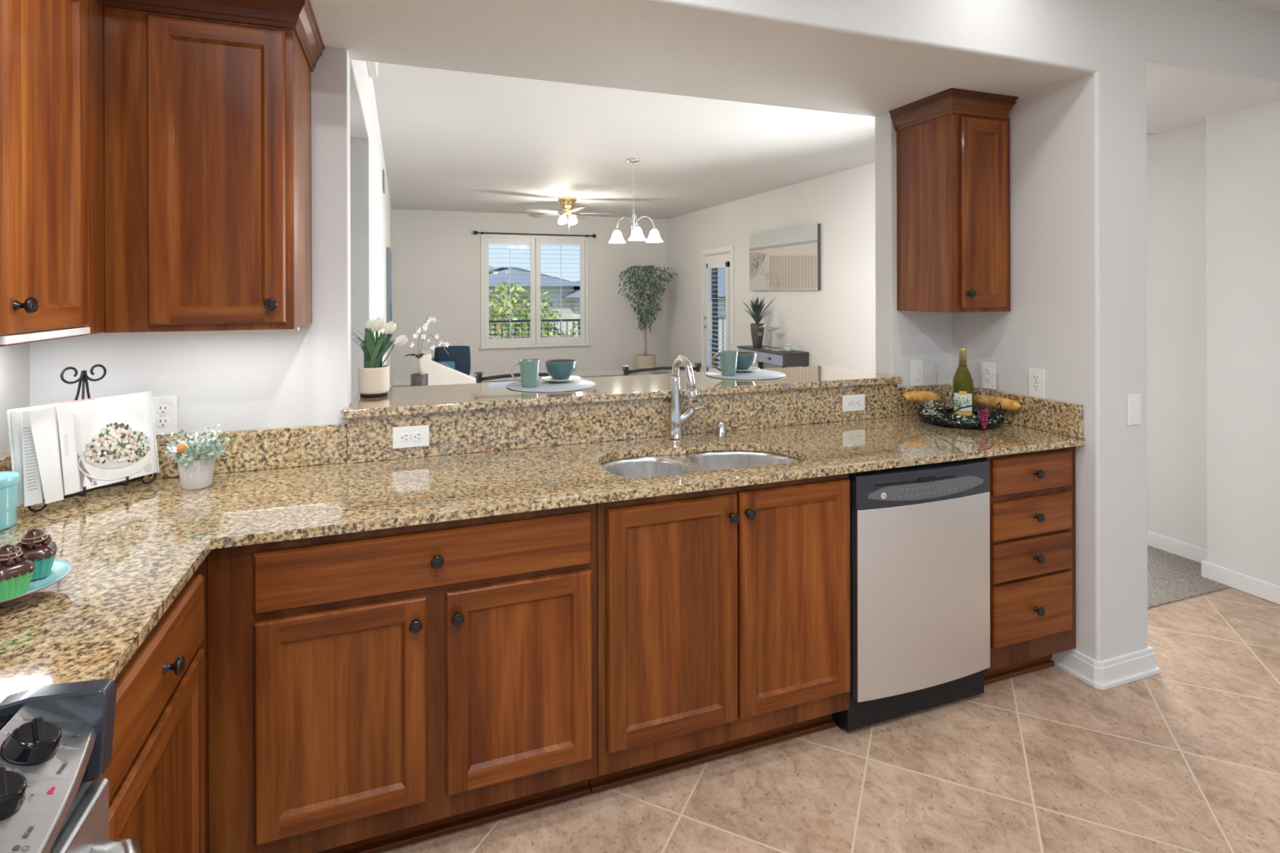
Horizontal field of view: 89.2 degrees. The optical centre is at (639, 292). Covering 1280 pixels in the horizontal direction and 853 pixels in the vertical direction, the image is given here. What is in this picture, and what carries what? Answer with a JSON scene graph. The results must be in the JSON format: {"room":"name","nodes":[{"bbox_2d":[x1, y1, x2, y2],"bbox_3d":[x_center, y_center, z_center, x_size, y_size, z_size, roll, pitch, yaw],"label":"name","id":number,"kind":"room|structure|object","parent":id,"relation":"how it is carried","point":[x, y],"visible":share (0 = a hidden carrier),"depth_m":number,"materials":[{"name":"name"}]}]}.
{"room":"kitchen","nodes":[
{"label":"kitchen","id":0,"kind":"room"},
{"bbox_2d":[0,342,30,456],"bbox_3d":[-0.865,0.148,-0.721,0.120,2.620,5.638,0,0,-20],"label":"wall","id":1,"kind":"structure","parent":0,"point":[15,384],"depth_m":1.76,"materials":[{"name":"paint"}]},
{"bbox_2d":[0,453,12,471],"bbox_3d":[-1.517,0.495,1.278,0.020,0.126,1.217,0,0,-20],"label":"backsplash","id":2,"kind":"structure","parent":1,"relation":"attached to","point":[5,460],"depth_m":1.70,"materials":[{"name":"beige stone"}]},
{"bbox_2d":[0,0,105,346],"bbox_3d":[-1.348,-0.339,1.291,0.350,0.909,1.308,0,0,-20],"label":"upper cabinet","id":3,"kind":"object","parent":1,"relation":"attached to","point":[52,89],"visible":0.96,"depth_m":1.34,"materials":[{"name":"brown wood"}]},
{"bbox_2d":[0,327,89,344],"bbox_3d":[-1.217,0.088,1.333,0.018,0.015,0.338,0,0,-20],"label":"light","id":4,"kind":"object","parent":3,"relation":"attached to","point":[17,335],"depth_m":1.28,"materials":[{"name":"white plastic"}]},
{"bbox_2d":[350,59,391,403],"bbox_3d":[-2.462,0.085,6.115,0.100,2.742,8.302,0,0,-20],"label":"wall","id":5,"kind":"structure","parent":0,"point":[371,211],"depth_m":3.50,"materials":[{"name":"paint"}]},
{"bbox_2d":[366,61,377,78],"bbox_3d":[-1.358,-1.216,3.283,0.046,0.142,0.400,0,0,-20],"label":"trim","id":6,"kind":"structure","parent":5,"relation":"attached to","point":[372,67],"depth_m":3.34,"materials":[{"name":"paint"}]},
{"bbox_2d":[382,168,384,193],"bbox_3d":[-2.296,-0.990,5.815,0.011,0.170,0.300,0,0,-20],"label":"air vent","id":7,"kind":"object","parent":5,"relation":"in","point":[383,169],"visible":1,"depth_m":5.74,"materials":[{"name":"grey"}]},
{"bbox_2d":[386,247,391,334],"bbox_3d":[-2.847,-0.010,7.371,0.035,0.930,1.100,0,0,-20],"label":"picture","id":8,"kind":"object","parent":5,"relation":"attached to","point":[388,255],"visible":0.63,"depth_m":6.86,"materials":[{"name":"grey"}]},
{"bbox_2d":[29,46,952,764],"bbox_3d":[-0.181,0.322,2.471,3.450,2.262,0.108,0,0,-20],"label":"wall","id":9,"kind":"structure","parent":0,"point":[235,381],"depth_m":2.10,"materials":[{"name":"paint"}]},
{"bbox_2d":[151,395,177,435],"bbox_3d":[-1.434,0.372,1.953,0.070,0.115,0.008,0,0,-20],"label":"wall outlet","id":10,"kind":"object","parent":9,"relation":"attached to","point":[165,408],"visible":0.87,"depth_m":1.95,"materials":[{"name":"white plastic"}]},
{"bbox_2d":[156,404,169,413],"bbox_3d":[-1.433,0.353,1.950,0.033,0.028,0.003,0,0,-20],"label":"receptacle","id":11,"kind":"object","parent":10,"relation":"attached to","point":[161,409],"depth_m":1.95,"materials":[{"name":"white plastic"}]},
{"bbox_2d":[156,417,169,426],"bbox_3d":[-1.433,0.392,1.950,0.033,0.028,0.003,0,0,-20],"label":"receptacle","id":12,"kind":"object","parent":10,"relation":"attached to","point":[161,422],"depth_m":1.95,"materials":[{"name":"white plastic"}]},
{"bbox_2d":[102,0,324,333],"bbox_3d":[-1.167,-0.340,1.835,0.460,0.909,0.411,0,0,-20],"label":"upper cabinet","id":13,"kind":"object","parent":9,"relation":"attached to","point":[208,153],"visible":1,"depth_m":1.68,"materials":[{"name":"brown wood"}]},
{"bbox_2d":[146,327,299,333],"bbox_3d":[-1.179,0.108,1.848,0.370,0.013,0.030,0,0,-20],"label":"light fixture","id":14,"kind":"object","parent":13,"relation":"attached to","point":[296,329],"depth_m":1.83,"materials":[{"name":"white plastic"}]},
{"bbox_2d":[123,423,346,481],"bbox_3d":[-1.334,0.494,1.982,0.804,0.126,0.020,0,0,-20],"label":"backsplash","id":15,"kind":"structure","parent":9,"relation":"attached to","point":[250,450],"depth_m":2.04,"materials":[{"name":"beige stone"}]},
{"bbox_2d":[910,360,923,386],"bbox_3d":[1.252,0.365,2.930,0.070,0.115,0.010,0,0,-20],"label":"wall switch","id":16,"kind":"object","parent":9,"relation":"attached to","point":[916,366],"visible":1,"depth_m":2.93,"materials":[{"name":"white plastic"}]},
{"bbox_2d":[888,88,1018,312],"bbox_3d":[1.336,-0.361,2.774,0.356,0.885,0.360,0,0,-20],"label":"upper cabinet","id":17,"kind":"object","parent":9,"relation":"attached to","point":[953,188],"visible":1,"depth_m":2.67,"materials":[{"name":"brown wood"}]},
{"bbox_2d":[391,208,667,381],"bbox_3d":[-1.692,0.076,10.878,4.850,2.742,0.120,0,0,-20],"label":"wall","id":18,"kind":"structure","parent":0,"point":[436,255],"depth_m":10.53,"materials":[{"name":"paint"}]},
{"bbox_2d":[392,369,667,386],"bbox_3d":[-1.664,1.405,10.817,4.610,0.085,0.014,0,0,-20],"label":"baseboard","id":19,"kind":"structure","parent":18,"relation":"attached to","point":[395,383],"depth_m":11.07,"materials":[{"name":"white wood"}]},
{"bbox_2d":[479,234,590,349],"bbox_3d":[-1.742,-0.010,10.828,1.840,1.855,0.160,0,0,-20],"label":"window","id":20,"kind":"structure","parent":18,"relation":"in","point":[482,347],"depth_m":10.74,"materials":[{"name":"white"}]},
{"bbox_2d":[483,236,535,346],"bbox_3d":[-2.139,-0.016,10.671,0.843,1.780,0.062,0,0,-20],"label":"window shutter","id":21,"kind":"object","parent":20,"relation":"attached to","point":[507,341],"visible":1,"depth_m":10.65,"materials":[{"name":"white wood"}]},
{"bbox_2d":[535,238,585,344],"bbox_3d":[-1.339,-0.019,10.963,0.846,1.780,0.062,0,0,-20],"label":"window shutter","id":22,"kind":"object","parent":20,"relation":"attached to","point":[539,340],"visible":1,"depth_m":10.94,"materials":[{"name":"white wood"}]},
{"bbox_2d":[473,231,595,237],"bbox_3d":[-1.713,-0.954,10.751,2.038,0.068,0.104,0,0,-20],"label":"curtain rod","id":23,"kind":"object","parent":18,"relation":"attached to","point":[475,233],"visible":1,"depth_m":10.70,"materials":[{"name":"black metal"}]},
{"bbox_2d":[372,62,875,219],"bbox_3d":[-0.218,-1.345,6.997,4.730,0.100,8.422,0,0,-20],"label":"ceiling","id":24,"kind":"structure","parent":0,"point":[452,140],"depth_m":5.69,"materials":[{"name":"paint"}]},
{"bbox_2d":[523,196,616,225],"bbox_3d":[-0.977,-1.044,8.918,1.295,0.499,1.254,0,0,-20],"label":"ceiling fan","id":25,"kind":"object","parent":24,"relation":"hanging from","point":[566,203],"visible":1,"depth_m":8.89,"materials":[{"name":"gold metal"}]},
{"bbox_2d":[608,158,662,243],"bbox_3d":[-0.087,-0.893,6.369,0.528,0.800,0.460,0,0,36],"label":"chandelier","id":26,"kind":"object","parent":24,"relation":"hanging from","point":[637,234],"visible":1,"depth_m":6.34,"materials":[{"name":"white glass"}]},
{"bbox_2d":[207,372,1230,811],"bbox_3d":[-0.885,1.472,6.532,7.200,0.056,8.900,0,0,-20],"label":"floor","id":27,"kind":"structure","parent":0,"point":[1171,577],"depth_m":3.24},
{"bbox_2d":[417,350,475,385],"bbox_3d":[-2.152,1.050,7.145,0.618,0.793,0.720,0,0,-20],"label":"armchair","id":28,"kind":"object","parent":27,"relation":"on","point":[438,374],"visible":0.19,"depth_m":6.80,"materials":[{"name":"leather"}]},
{"bbox_2d":[435,361,454,369],"bbox_3d":[-2.158,0.883,7.041,0.300,0.260,0.102,0,0,-26],"label":"cushion","id":29,"kind":"object","parent":28,"relation":"on","point":[450,364],"visible":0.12,"depth_m":7.06,"materials":[{"name":"blue fabric"}]},
{"bbox_2d":[434,346,471,375],"bbox_3d":[-2.102,0.793,7.280,0.400,0.380,0.141,0,0,-27],"label":"cushion","id":30,"kind":"object","parent":28,"relation":"on","point":[460,355],"visible":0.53,"depth_m":7.25,"materials":[{"name":"blue fabric"}]},
{"bbox_2d":[474,372,550,382],"bbox_3d":[-0.511,0.915,3.012,0.468,1.063,0.409,0,0,-20],"label":"bar stool","id":31,"kind":"object","parent":27,"relation":"on","point":[478,375],"visible":0.12,"depth_m":3.13,"materials":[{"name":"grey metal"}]},
{"bbox_2d":[617,265,677,375],"bbox_3d":[0.156,0.489,10.976,1.023,1.892,0.847,0,0,-20],"label":"potted ficus","id":32,"kind":"object","parent":27,"relation":"on","point":[642,361],"visible":0.94,"depth_m":10.90,"materials":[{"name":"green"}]},
{"bbox_2d":[635,354,656,375],"bbox_3d":[0.096,1.250,10.966,0.358,0.370,0.356,0,0,-20],"label":"basket","id":33,"kind":"object","parent":32,"relation":"attached to","point":[642,361],"depth_m":10.82,"materials":[{"name":"beige wicker"}]},
{"bbox_2d":[621,362,702,375],"bbox_3d":[0.182,0.913,3.264,0.458,1.063,0.409,0,0,-20],"label":"bar stool","id":34,"kind":"object","parent":27,"relation":"on","point":[625,369],"visible":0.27,"depth_m":3.42,"materials":[{"name":"grey metal"}]},
{"bbox_2d":[737,345,808,368],"bbox_3d":[1.608,1.067,7.999,0.369,0.733,1.090,0,0,-20],"label":"console table","id":35,"kind":"object","parent":27,"relation":"on","point":[782,358],"visible":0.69,"depth_m":7.58,"materials":[{"name":"grey paint"}]},
{"bbox_2d":[743,296,775,347],"bbox_3d":[1.509,0.372,8.190,0.330,0.656,0.302,0,0,-36],"label":"plant","id":36,"kind":"object","parent":35,"relation":"on","point":[757,334],"visible":0.99,"depth_m":8.16,"materials":[{"name":"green plant"}]},
{"bbox_2d":[758,324,779,349],"bbox_3d":[1.580,0.549,7.946,0.235,0.302,0.125,0,0,42],"label":"bird figurine","id":37,"kind":"object","parent":35,"relation":"on","point":[768,328],"visible":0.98,"depth_m":7.93,"materials":[{"name":"grey wood"}]},
{"bbox_2d":[784,343,792,351],"bbox_3d":[1.752,0.652,7.642,0.092,0.096,0.091,0,0,-20],"label":"glass jar","id":38,"kind":"object","parent":35,"relation":"on","point":[788,348],"visible":1,"depth_m":7.61,"materials":[{"name":"grey"}]},
{"bbox_3d":[-2.126,1.187,6.197,0.340,0.520,0.340,0,0,-20],"label":"side table","id":39,"kind":"object","parent":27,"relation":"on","visible":0},
{"bbox_2d":[404,313,449,386],"bbox_3d":[-2.062,0.565,6.245,0.394,0.722,0.237,0,0,-38],"label":"potted orchid","id":40,"kind":"object","parent":39,"relation":"on","point":[420,379],"visible":0.94,"depth_m":6.18,"materials":[{"name":"grey plant"}]},
{"bbox_2d":[667,162,875,373],"bbox_3d":[1.945,0.069,7.808,0.120,2.742,8.140,0,0,-20],"label":"wall","id":41,"kind":"structure","parent":0,"point":[835,323],"depth_m":7.75,"materials":[{"name":"paint"}]},
{"bbox_2d":[701,245,733,372],"bbox_3d":[1.203,0.387,9.788,0.160,2.105,1.050,0,0,-20],"label":"door","id":42,"kind":"structure","parent":41,"relation":"in","point":[724,258],"depth_m":9.89,"materials":[{"name":"white wood"}]},
{"bbox_2d":[749,223,821,290],"bbox_3d":[1.760,-0.398,8.054,0.050,0.750,1.530,0,0,-20],"label":"beach painting","id":43,"kind":"object","parent":41,"relation":"attached to","point":[787,259],"visible":1,"depth_m":7.90,"materials":[{"name":"grey fabric"}]},
{"bbox_2d":[310,0,1279,661],"bbox_3d":[0.675,0.050,2.427,5.170,2.800,0.778,0,0,-20],"label":"wall","id":44,"kind":"structure","parent":0,"point":[1091,79],"depth_m":2.41,"materials":[{"name":"paint"}]},
{"bbox_2d":[897,383,951,415],"bbox_3d":[1.279,0.484,2.934,0.322,0.126,0.020,0,0,-20],"label":"backsplash","id":45,"kind":"structure","parent":44,"relation":"attached to","point":[904,406],"depth_m":2.92,"materials":[{"name":"beige stone"}]},
{"bbox_2d":[981,361,995,390],"bbox_3d":[1.511,0.362,2.818,0.008,0.115,0.070,0,0,-20],"label":"wall outlet","id":46,"kind":"object","parent":44,"relation":"attached to","point":[988,375],"visible":1,"depth_m":2.81,"materials":[{"name":"white plastic"}]},
{"bbox_2d":[984,368,991,374],"bbox_3d":[1.509,0.343,2.817,0.003,0.028,0.033,0,0,-20],"label":"receptacle","id":47,"kind":"object","parent":46,"relation":"attached to","point":[987,371],"depth_m":2.82,"materials":[{"name":"white plastic"}]},
{"bbox_2d":[984,377,991,383],"bbox_3d":[1.509,0.382,2.817,0.003,0.028,0.033,0,0,-20],"label":"receptacle","id":48,"kind":"object","parent":46,"relation":"attached to","point":[987,380],"depth_m":2.82,"materials":[{"name":"white plastic"}]},
{"bbox_2d":[951,382,1083,438],"bbox_3d":[1.543,0.484,2.713,0.020,0.126,0.617,0,0,-20],"label":"backsplash","id":49,"kind":"structure","parent":44,"relation":"attached to","point":[1064,418],"depth_m":2.56,"materials":[{"name":"beige stone"}]},
{"bbox_2d":[1028,367,1045,398],"bbox_3d":[1.590,0.364,2.602,0.008,0.115,0.070,0,0,-20],"label":"wall outlet","id":50,"kind":"object","parent":44,"relation":"attached to","point":[1036,376],"visible":1,"depth_m":2.60,"materials":[{"name":"white plastic"}]},
{"bbox_2d":[1032,374,1039,381],"bbox_3d":[1.588,0.345,2.601,0.003,0.028,0.033,0,0,-20],"label":"receptacle","id":51,"kind":"object","parent":50,"relation":"attached to","point":[1035,377],"depth_m":2.60,"materials":[{"name":"white plastic"}]},
{"bbox_2d":[1032,384,1039,391],"bbox_3d":[1.588,0.384,2.601,0.003,0.028,0.033,0,0,-20],"label":"receptacle","id":52,"kind":"object","parent":50,"relation":"attached to","point":[1035,387],"depth_m":2.60,"materials":[{"name":"white plastic"}]},
{"bbox_2d":[1050,645,1159,690],"bbox_3d":[1.682,1.401,2.781,0.328,0.092,0.802,0,0,-20],"label":"baseboard","id":53,"kind":"structure","parent":44,"relation":"attached to","point":[1122,669],"depth_m":2.42,"materials":[{"name":"white"}]},
{"bbox_2d":[1127,393,1141,425],"bbox_3d":[1.859,0.441,2.439,0.070,0.115,0.010,0,0,-20],"label":"wall switch","id":54,"kind":"object","parent":44,"relation":"attached to","point":[1134,401],"visible":1,"depth_m":2.43,"materials":[{"name":"white plastic"}]},
{"bbox_2d":[380,587,1279,852],"bbox_3d":[1.668,1.475,-0.036,5.700,0.050,5.190,0,0,-20],"label":"floor","id":55,"kind":"structure","parent":0,"point":[1184,757],"depth_m":1.92,"materials":[{"name":"tile"}]},
{"bbox_2d":[0,678,141,852],"bbox_3d":[-0.857,0.983,0.462,0.679,0.908,0.756,0,0,-20],"label":"range","id":56,"kind":"object","parent":55,"relation":"on","point":[55,740],"visible":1,"depth_m":0.81,"materials":[{"name":"silver metal"}]},
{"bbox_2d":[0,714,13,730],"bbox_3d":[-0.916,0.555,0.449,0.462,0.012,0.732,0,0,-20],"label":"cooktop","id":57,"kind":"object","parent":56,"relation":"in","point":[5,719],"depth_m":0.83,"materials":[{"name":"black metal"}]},
{"bbox_2d":[49,777,141,852],"bbox_3d":[-0.599,0.979,0.557,0.129,0.615,0.744,0,0,-20],"label":"oven","id":58,"kind":"object","parent":56,"relation":"in","point":[85,828],"depth_m":0.85,"materials":[{"name":"silver metal"}]},
{"bbox_2d":[93,556,208,852],"bbox_3d":[-1.160,1.020,1.184,0.618,0.875,0.780,0,0,-20],"label":"base cabinet","id":59,"kind":"object","parent":55,"relation":"on","point":[156,772],"visible":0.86,"depth_m":1.20,"materials":[{"name":"brown wood"}]},
{"bbox_2d":[0,382,1084,703],"bbox_3d":[0.065,0.491,1.855,3.386,0.172,1.217,0,0,-20],"label":"countertop","id":60,"kind":"structure","parent":59,"relation":"on","point":[131,549],"depth_m":1.94,"materials":[{"name":"beige stone"}]},
{"bbox_2d":[0,471,20,530],"bbox_3d":[-1.538,0.486,1.531,0.109,0.142,0.109,0,0,-20],"label":"canister","id":61,"kind":"object","parent":60,"relation":"on","point":[9,480],"visible":1,"depth_m":1.53,"materials":[{"name":"teal ceramic"}]},
{"bbox_2d":[0,559,72,606],"bbox_3d":[-1.173,0.540,1.166,0.236,0.033,0.218,0,0,-20],"label":"serving plate","id":62,"kind":"object","parent":60,"relation":"on","point":[60,569],"visible":0.49,"depth_m":1.20,"materials":[{"name":"teal ceramic"}]},
{"bbox_2d":[0,544,35,600],"bbox_3d":[-1.111,0.488,1.141,0.065,0.089,0.065,0,0,27],"label":"cupcake","id":63,"kind":"object","parent":62,"relation":"on","point":[16,571],"visible":1,"depth_m":1.13,"materials":[{"name":"green paper"}]},
{"bbox_2d":[16,528,57,580],"bbox_3d":[-1.136,0.488,1.217,0.065,0.089,0.065,0,0,-37],"label":"cupcake","id":64,"kind":"object","parent":62,"relation":"on","point":[39,548],"visible":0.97,"depth_m":1.21,"materials":[{"name":"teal food"}]},
{"bbox_2d":[6,391,159,506],"bbox_3d":[-1.473,0.410,1.752,0.087,0.240,0.330,0,0,23],"label":"cookbook","id":65,"kind":"object","parent":60,"relation":"on","point":[57,450],"visible":1,"depth_m":1.72,"materials":[{"name":"white paper"}]},
{"bbox_2d":[77,422,151,488],"bbox_3d":[-1.441,0.439,1.788,0.023,0.158,0.176,0,0,23],"label":"photo","id":66,"kind":"object","parent":65,"relation":"attached to","point":[108,453],"depth_m":1.78,"materials":[{"name":"beige"}]},
{"bbox_2d":[27,364,155,511],"bbox_3d":[-1.497,0.378,1.761,0.152,0.356,0.296,0,0,23],"label":"easel","id":67,"kind":"object","parent":60,"relation":"on","point":[83,377],"visible":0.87,"depth_m":1.77,"materials":[{"name":"grey metal"}]},
{"bbox_2d":[156,423,231,490],"bbox_3d":[-1.270,0.469,1.847,0.174,0.175,0.164,0,0,-37],"label":"potted flowers","id":68,"kind":"object","parent":60,"relation":"on","point":[196,468],"visible":1,"depth_m":1.82,"materials":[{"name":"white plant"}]},
{"bbox_2d":[392,425,429,448],"bbox_3d":[-0.763,0.483,2.163,0.115,0.070,0.008,0,0,-20],"label":"wall outlet","id":69,"kind":"object","parent":60,"relation":"attached to","point":[411,436],"visible":1,"depth_m":2.16,"materials":[{"name":"white plastic"}]},
{"bbox_2d":[400,432,408,442],"bbox_3d":[-0.780,0.483,2.154,0.028,0.033,0.003,0,0,-20],"label":"receptacle","id":70,"kind":"object","parent":69,"relation":"attached to","point":[404,437],"depth_m":2.15,"materials":[{"name":"white plastic"}]},
{"bbox_2d":[413,431,422,441],"bbox_3d":[-0.744,0.483,2.167,0.028,0.033,0.003,0,0,-20],"label":"receptacle","id":71,"kind":"object","parent":69,"relation":"attached to","point":[417,436],"depth_m":2.17,"materials":[{"name":"white plastic"}]},
{"bbox_2d":[340,365,902,418],"bbox_3d":[0.016,0.388,2.679,2.242,0.030,0.477,0,0,-20],"label":"breakfast bar","id":72,"kind":"object","parent":60,"relation":"on","point":[426,399],"visible":0.96,"depth_m":2.47,"materials":[{"name":"beige stone"}]},
{"bbox_2d":[357,364,389,397],"bbox_3d":[-0.966,0.323,2.357,0.107,0.106,0.107,0,0,-20],"label":"pot","id":73,"kind":"object","parent":72,"relation":"on","point":[373,380],"depth_m":2.31,"materials":[{"name":"white ceramic"}]},
{"bbox_2d":[351,316,408,397],"bbox_3d":[-0.952,0.232,2.354,0.200,0.287,0.108,0,0,12],"label":"tulips","id":74,"kind":"object","parent":72,"relation":"on","point":[373,377],"visible":0.99,"depth_m":2.34,"materials":[{"name":"white ceramic"}]},
{"bbox_2d":[506,378,595,392],"bbox_3d":[-0.354,0.371,2.596,0.356,0.004,0.356,0,0,-20],"label":"placemat","id":75,"kind":"object","parent":72,"relation":"on","point":[544,386],"visible":0.8,"depth_m":2.54,"materials":[{"name":"grey"}]},
{"bbox_2d":[510,359,540,387],"bbox_3d":[-0.442,0.317,2.539,0.107,0.104,0.084,0,0,17],"label":"mug","id":76,"kind":"object","parent":75,"relation":"on","point":[529,368],"visible":1,"depth_m":2.51,"materials":[{"name":"teal ceramic"}]},
{"bbox_2d":[540,375,581,382],"bbox_3d":[-0.328,0.362,2.685,0.166,0.014,0.166,0,0,-20],"label":"saucer","id":77,"kind":"object","parent":75,"relation":"on","point":[571,378],"visible":0.7,"depth_m":2.66,"materials":[{"name":"beige ceramic"}]},
{"bbox_2d":[544,359,576,379],"bbox_3d":[-0.328,0.320,2.685,0.133,0.071,0.133,0,0,2],"label":"cup","id":78,"kind":"object","parent":77,"relation":"on","point":[559,369],"visible":1,"depth_m":2.64,"materials":[{"name":"teal ceramic"}]},
{"bbox_2d":[705,369,786,380],"bbox_3d":[0.472,0.368,2.913,0.356,0.004,0.356,0,0,-20],"label":"placemat","id":79,"kind":"object","parent":72,"relation":"on","point":[758,374],"visible":0.83,"depth_m":2.86,"materials":[{"name":"grey"}]},
{"bbox_2d":[711,351,737,376],"bbox_3d":[0.379,0.314,2.865,0.107,0.104,0.084,0,0,17],"label":"mug","id":80,"kind":"object","parent":79,"relation":"on","point":[728,359],"visible":1,"depth_m":2.83,"materials":[{"name":"teal ceramic"}]},
{"bbox_2d":[736,366,759,372],"bbox_3d":[0.471,0.359,3.003,0.166,0.014,0.166,0,0,-20],"label":"saucer","id":81,"kind":"object","parent":79,"relation":"on","point":[752,368],"visible":0.46,"depth_m":2.96,"materials":[{"name":"beige ceramic"}]},
{"bbox_2d":[736,351,756,368],"bbox_3d":[0.471,0.317,3.003,0.133,0.071,0.133,0,0,2],"label":"cup","id":82,"kind":"object","parent":81,"relation":"on","point":[745,360],"visible":0.66,"depth_m":2.95,"materials":[{"name":"teal ceramic"}]},
{"bbox_2d":[668,355,710,439],"bbox_3d":[0.209,0.392,2.403,0.163,0.318,0.199,0,0,-20],"label":"faucet","id":83,"kind":"object","parent":60,"relation":"on","point":[677,419],"visible":1,"depth_m":2.43,"materials":[{"name":"silver metal"}]},
{"bbox_2d":[600,449,800,478],"bbox_3d":[0.206,0.665,2.172,0.770,0.176,0.400,0,0,-20],"label":"sink","id":84,"kind":"object","parent":60,"relation":"in","point":[660,465],"visible":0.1,"depth_m":2.28,"materials":[{"name":"silver metal"}]},
{"bbox_2d":[715,420,727,437],"bbox_3d":[0.311,0.522,2.482,0.046,0.056,0.046,0,0,-20],"label":"air gap","id":85,"kind":"object","parent":60,"relation":"on","point":[721,424],"visible":1,"depth_m":2.47,"materials":[{"name":"silver metal"}]},
{"bbox_2d":[842,394,865,412],"bbox_3d":[0.914,0.474,2.774,0.115,0.070,0.008,0,0,-20],"label":"wall outlet","id":86,"kind":"object","parent":60,"relation":"attached to","point":[855,402],"visible":1,"depth_m":2.77,"materials":[{"name":"white plastic"}]},
{"bbox_2d":[847,399,853,407],"bbox_3d":[0.897,0.474,2.765,0.028,0.033,0.003,0,0,-20],"label":"receptacle","id":87,"kind":"object","parent":86,"relation":"attached to","point":[850,402],"depth_m":2.76,"materials":[{"name":"white plastic"}]},
{"bbox_2d":[917,396,1006,429],"bbox_3d":[1.344,0.483,2.715,0.345,0.127,0.356,0,0,-20],"label":"serving tray","id":88,"kind":"object","parent":60,"relation":"on","point":[984,419],"visible":1,"depth_m":2.61,"materials":[{"name":"black plastic"}]},
{"bbox_2d":[903,390,941,403],"bbox_3d":[1.224,0.454,2.814,0.186,0.057,0.052,0,0,-14],"label":"bread loaf","id":89,"kind":"object","parent":88,"relation":"in","point":[913,396],"visible":0.96,"depth_m":2.79,"materials":[{"name":"food"}]},
{"bbox_2d":[951,346,973,422],"bbox_3d":[1.366,0.388,2.745,0.082,0.307,0.082,0,0,-20],"label":"wine bottle","id":90,"kind":"object","parent":88,"relation":"on","point":[962,385],"visible":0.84,"depth_m":2.72,"materials":[{"name":"green glass"}]},
{"bbox_2d":[973,395,1021,410],"bbox_3d":[1.491,0.462,2.717,0.052,0.052,0.216,0,0,-26],"label":"bread loaf","id":91,"kind":"object","parent":88,"relation":"in","point":[991,402],"visible":0.94,"depth_m":2.70,"materials":[{"name":"orange food"}]},
{"bbox_2d":[207,503,597,852],"bbox_3d":[-0.648,1.017,1.903,0.931,0.875,0.634,0,0,-20],"label":"base cabinet","id":92,"kind":"object","parent":55,"relation":"on","point":[380,691],"visible":0.98,"depth_m":1.62,"materials":[{"name":"brown wood"}]},
{"bbox_2d":[589,473,850,793],"bbox_3d":[0.188,1.014,2.208,0.845,0.875,0.634,0,0,-20],"label":"base cabinet","id":93,"kind":"object","parent":55,"relation":"on","point":[723,614],"visible":0.87,"depth_m":1.93,"materials":[{"name":"brown wood"}]},
{"bbox_2d":[831,457,990,731],"bbox_3d":[0.869,1.010,2.434,0.586,0.870,0.581,0,0,-20],"label":"dishwasher","id":94,"kind":"object","parent":55,"relation":"on","point":[920,535],"visible":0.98,"depth_m":2.16,"materials":[{"name":"silver metal"}]},
{"bbox_2d":[983,446,1075,684],"bbox_3d":[1.348,1.010,2.631,0.444,0.875,0.634,0,0,-20],"label":"base cabinet","id":95,"kind":"object","parent":55,"relation":"on","point":[1033,494],"visible":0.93,"depth_m":2.36,"materials":[{"name":"brown wood"}]},
{"bbox_2d":[1146,100,1279,586],"bbox_3d":[4.046,0.041,1.166,0.800,2.800,5.820,0,0,-20],"label":"wall","id":96,"kind":"structure","parent":0,"point":[1213,188],"depth_m":3.23,"materials":[{"name":"paint"}]},
{"bbox_2d":[1147,530,1279,604],"bbox_3d":[3.757,1.400,1.060,0.204,0.085,5.820,0,0,-20],"label":"baseboard","id":97,"kind":"structure","parent":96,"relation":"attached to","point":[1253,586],"depth_m":3.22,"materials":[{"name":"white wood"}]},
{"bbox_2d":[1217,0,1279,14],"bbox_3d":[1.636,-1.220,-0.223,5.170,0.100,4.860,0,0,-20],"label":"ceiling","id":98,"kind":"structure","parent":0,"point":[1273,6],"depth_m":2.65,"materials":[{"name":"paint"}]},
{"bbox_3d":[0.071,1.594,9.312,8.500,0.200,7.450,0,0,-20],"label":"floor","id":99,"kind":"structure","parent":0,"visible":0},
{"bbox_2d":[488,315,725,360],"bbox_3d":[-1.205,0.994,12.652,7.208,0.940,0.050,0,0,-20],"label":"balcony railing","id":100,"kind":"object","parent":99,"relation":"on","point":[543,320],"visible":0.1,"depth_m":12.44,"materials":[{"name":"grey metal"}]},
{"bbox_2d":[711,267,717,368],"bbox_3d":[1.321,-0.039,12.482,0.310,3.050,0.150,0,0,-20],"label":"pier","id":101,"kind":"object","parent":99,"relation":"on","point":[714,292],"visible":0.07,"depth_m":12.44,"materials":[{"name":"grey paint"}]},
{"label":"outside","id":102,"kind":"structure","parent":0,"visible":0},
{"bbox_3d":[-3.010,4.954,52.120,150.000,0.100,140.000,0,0,-20],"label":"ground","id":103,"kind":"structure","parent":102,"visible":0},
{"bbox_2d":[488,281,566,338],"bbox_3d":[-3.660,2.306,18.858,3.298,5.290,3.207,0,0,-20],"label":"tree","id":104,"kind":"object","parent":103,"relation":"on","point":[513,302],"visible":0.2,"depth_m":18.57,"materials":[{"name":"green plant"}]},
{"bbox_2d":[564,318,580,336],"bbox_3d":[-1.173,2.688,22.447,3.154,4.502,3.161,0,0,-20],"label":"tree","id":105,"kind":"object","parent":103,"relation":"on","point":[577,324],"visible":0.02,"depth_m":22.21,"materials":[{"name":"green plant"}]},
{"bbox_2d":[488,267,725,361],"bbox_3d":[-0.171,1.560,39.477,22.700,6.700,13.700,0,0,-20],"label":"outdoor background","id":106,"kind":"structure","parent":103,"relation":"on","point":[569,292],"depth_m":34.63,"materials":[{"name":"green plant"}]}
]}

